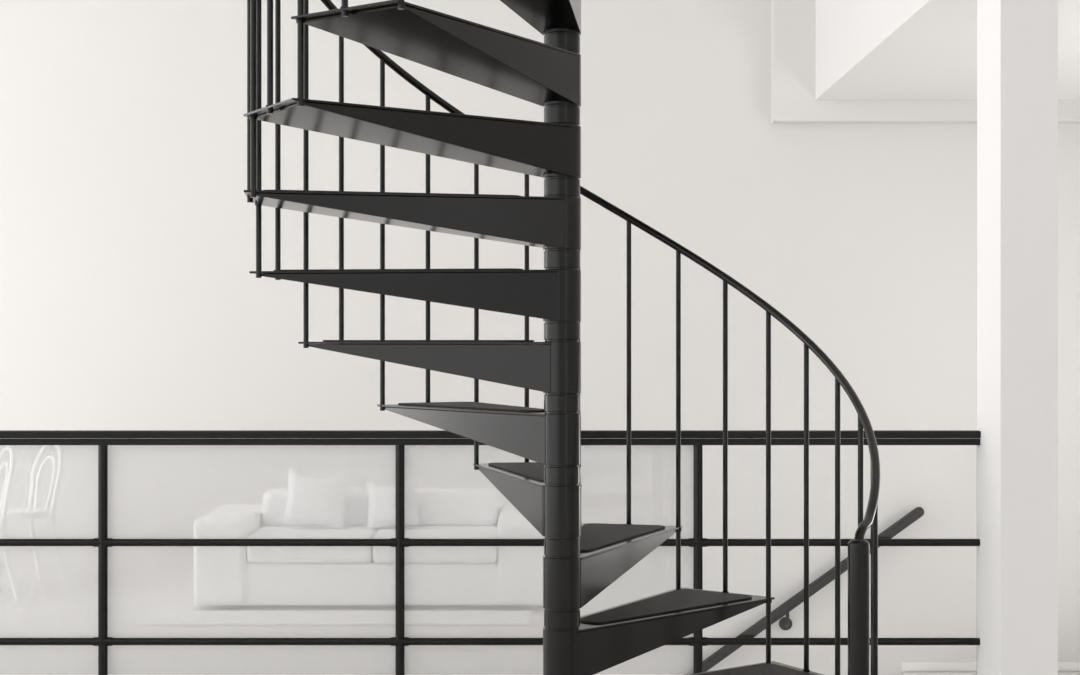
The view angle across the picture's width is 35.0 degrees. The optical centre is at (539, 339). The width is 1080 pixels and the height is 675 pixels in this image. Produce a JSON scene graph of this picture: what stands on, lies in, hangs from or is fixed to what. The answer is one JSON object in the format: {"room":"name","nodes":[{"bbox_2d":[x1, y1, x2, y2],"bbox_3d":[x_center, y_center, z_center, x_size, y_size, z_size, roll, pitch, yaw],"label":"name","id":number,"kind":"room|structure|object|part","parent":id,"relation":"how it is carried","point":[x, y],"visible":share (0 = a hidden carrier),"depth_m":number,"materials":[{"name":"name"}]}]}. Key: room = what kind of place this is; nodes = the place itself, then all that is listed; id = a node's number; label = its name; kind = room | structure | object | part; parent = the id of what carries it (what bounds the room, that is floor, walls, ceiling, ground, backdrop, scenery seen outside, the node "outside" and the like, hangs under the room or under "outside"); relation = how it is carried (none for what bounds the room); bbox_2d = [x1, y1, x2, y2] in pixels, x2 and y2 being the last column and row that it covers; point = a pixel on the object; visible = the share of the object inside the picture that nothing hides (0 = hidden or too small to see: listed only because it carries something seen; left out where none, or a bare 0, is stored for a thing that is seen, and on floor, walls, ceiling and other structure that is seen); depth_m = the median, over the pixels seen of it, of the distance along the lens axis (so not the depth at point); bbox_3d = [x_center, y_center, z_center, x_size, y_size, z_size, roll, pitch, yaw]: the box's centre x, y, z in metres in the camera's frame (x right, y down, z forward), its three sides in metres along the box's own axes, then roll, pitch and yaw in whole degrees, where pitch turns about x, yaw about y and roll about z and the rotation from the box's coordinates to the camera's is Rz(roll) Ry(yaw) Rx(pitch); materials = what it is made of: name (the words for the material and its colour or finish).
{"room":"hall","nodes":[
{"label":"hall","id":0,"kind":"room"},
{"bbox_2d":[0,565,543,673],"bbox_3d":[-1.250,1.650,3.800,11.500,0.250,15.600,0,0,0],"label":"floor","id":1,"kind":"structure","parent":0,"point":[45,608],"depth_m":8.86,"materials":[{"name":"white"}]},
{"bbox_2d":[0,445,19,599],"bbox_3d":[-3.354,1.079,10.096,0.471,0.900,0.412,0,0,-32],"label":"dining chair","id":2,"kind":"object","parent":1,"relation":"on","point":[10,467],"visible":0.98,"depth_m":10.03,"materials":[{"name":"white paint"}]},
{"bbox_2d":[0,445,68,588],"bbox_3d":[-3.227,1.079,10.620,0.471,0.900,0.412,0,0,-40],"label":"dining chair","id":3,"kind":"object","parent":1,"relation":"on","point":[31,513],"visible":0.84,"depth_m":10.61,"materials":[{"name":"white paint"}]},
{"bbox_3d":[-3.250,1.076,10.600,0.410,0.038,0.410,0,0,-40],"label":"seat","id":4,"kind":"part","parent":3,"relation":"part of","materials":[{"name":"white paint"}]},
{"bbox_2d":[132,611,530,625],"bbox_3d":[-1.115,1.518,9.340,2.130,0.014,0.440,0,0,0],"label":"rug","id":5,"kind":"object","parent":1,"relation":"on","point":[160,618],"visible":1,"depth_m":9.25,"materials":[{"name":"white fabric"}]},
{"bbox_2d":[194,464,543,609],"bbox_3d":[-0.945,1.124,10.047,2.010,0.802,0.905,0,0,0],"label":"sofa","id":6,"kind":"object","parent":1,"relation":"on","point":[309,508],"visible":0.93,"depth_m":9.62,"materials":[{"name":"white fabric"}]},
{"bbox_3d":[-1.800,1.250,10.050,0.300,0.490,0.900,0,0,0],"label":"arm","id":7,"kind":"part","parent":6,"relation":"part of","materials":[{"name":"white fabric"}]},
{"bbox_2d":[247,525,380,562],"bbox_3d":[-1.298,1.175,9.922,0.701,0.160,0.655,0,0,0],"label":"seat cushion","id":8,"kind":"object","parent":6,"relation":"on","point":[255,554],"depth_m":9.60,"materials":[{"name":"white fabric"}]},
{"bbox_2d":[282,464,349,528],"bbox_3d":[-1.300,0.910,9.947,0.378,0.375,0.168,0,0,0],"label":"throw pillow","id":9,"kind":"object","parent":6,"relation":"on","point":[310,500],"depth_m":9.89,"materials":[{"name":"white fabric"}]},
{"bbox_2d":[263,488,368,525],"bbox_3d":[-1.294,0.995,10.185,0.691,0.220,0.230,0,0,0],"label":"cushion","id":10,"kind":"object","parent":6,"relation":"on","point":[356,502],"depth_m":10.07,"materials":[{"name":"white fabric"}]},
{"bbox_2d":[366,474,418,528],"bbox_3d":[-0.860,0.940,9.957,0.326,0.324,0.166,0,0,0],"label":"throw pillow","id":11,"kind":"object","parent":6,"relation":"on","point":[380,500],"depth_m":9.91,"materials":[{"name":"white fabric"}]},
{"bbox_2d":[372,524,496,562],"bbox_3d":[-0.593,1.175,9.922,0.701,0.160,0.655,0,0,0],"label":"seat cushion","id":12,"kind":"object","parent":6,"relation":"on","point":[380,554],"depth_m":9.60,"materials":[{"name":"white fabric"}]},
{"bbox_2d":[390,488,497,525],"bbox_3d":[-0.596,0.995,10.185,0.691,0.220,0.230,0,0,0],"label":"cushion","id":13,"kind":"object","parent":6,"relation":"on","point":[435,506],"depth_m":10.07,"materials":[{"name":"white fabric"}]},
{"bbox_3d":[-0.945,1.220,10.375,1.430,0.510,0.250,0,0,0],"label":"frame","id":14,"kind":"part","parent":6,"relation":"part of","materials":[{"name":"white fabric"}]},
{"bbox_3d":[-0.090,1.250,10.050,0.300,0.490,0.900,0,0,0],"label":"arm","id":15,"kind":"part","parent":6,"relation":"part of","materials":[{"name":"white fabric"}]},
{"bbox_2d":[0,430,980,674],"bbox_3d":[-1.339,0.964,7.600,6.582,1.123,0.100,0,0,0],"label":"guard railing","id":16,"kind":"object","parent":1,"relation":"on","point":[102,438],"visible":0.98,"depth_m":7.58,"materials":[{"name":"black metal"}]},
{"bbox_3d":[-1.324,0.452,7.600,6.552,0.028,0.036,0,0,0],"label":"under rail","id":17,"kind":"part","parent":16,"relation":"part of","materials":[{"name":"black metal"}]},
{"bbox_3d":[-1.324,0.419,7.600,6.552,0.033,0.060,0,0,0],"label":"rail","id":18,"kind":"part","parent":16,"relation":"part of","materials":[{"name":"black metal"}]},
{"bbox_2d":[243,0,879,674],"bbox_3d":[0.058,-1.225,4.540,1.677,5.500,1.677,0,0,0],"label":"spiral staircase","id":19,"kind":"structure","parent":1,"relation":"on","point":[581,560],"depth_m":4.50,"materials":[{"name":"black metal"}]},
{"bbox_3d":[0.771,1.002,4.140,0.090,1.046,0.090,0,0,0],"label":"newel post","id":20,"kind":"part","parent":19,"relation":"part of","materials":[{"name":"black metal"}]},
{"bbox_2d":[977,0,1057,674],"bbox_3d":[2.073,-0.051,7.445,0.244,3.152,0.390,0,0,0],"label":"column","id":21,"kind":"structure","parent":1,"relation":"on","point":[1017,40],"depth_m":7.25,"materials":[{"name":"white paint"}]},
{"bbox_2d":[0,0,1079,673],"bbox_3d":[-1.150,0.375,11.700,11.700,8.700,0.200,0,0,0],"label":"wall","id":22,"kind":"structure","parent":0,"point":[130,299],"depth_m":11.60,"materials":[{"name":"white paint"}]},
{"bbox_2d":[3,550,193,564],"bbox_3d":[-3.430,1.475,11.593,7.140,0.100,0.014,0,0,0],"label":"baseboard","id":23,"kind":"structure","parent":22,"relation":"attached to","point":[47,557],"depth_m":11.59,"materials":[{"name":"white paint"}]},
{"bbox_2d":[685,507,923,673],"bbox_3d":[1.233,2.104,11.532,2.700,1.968,0.136,0,0,0],"label":"wall handrail","id":24,"kind":"object","parent":22,"relation":"attached to","point":[785,623],"visible":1,"depth_m":11.47,"materials":[{"name":"black metal"}]},
{"bbox_2d":[771,0,1079,123],"bbox_3d":[3.033,-2.720,11.525,2.934,2.510,0.150,0,0,0],"label":"trim","id":25,"kind":"structure","parent":22,"relation":"attached to","point":[793,22],"depth_m":11.45,"materials":[{"name":"white paint"}]},
{"bbox_2d":[901,662,1079,671],"bbox_3d":[3.475,2.215,11.593,2.050,0.060,0.014,0,0,0],"label":"baseboard","id":26,"kind":"structure","parent":22,"relation":"attached to","point":[905,666],"depth_m":11.59,"materials":[{"name":"white paint"}]},
{"bbox_2d":[816,0,1079,99],"bbox_3d":[3.172,-2.791,8.300,2.656,2.368,6.600,0,0,0],"label":"ceiling","id":27,"kind":"structure","parent":0,"point":[866,49],"depth_m":10.00,"materials":[{"name":"white paint"}]},
{"bbox_3d":[-1.250,4.625,9.300,11.500,0.200,4.600,0,0,0],"label":"floor","id":28,"kind":"structure","parent":0,"visible":0},
{"bbox_2d":[902,672,1079,674],"bbox_3d":[2.135,3.290,11.035,4.670,2.090,1.070,0,0,0],"label":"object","id":29,"kind":"structure","parent":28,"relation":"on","point":[1059,673],"depth_m":11.52,"materials":[{"name":"white"}]}
]}

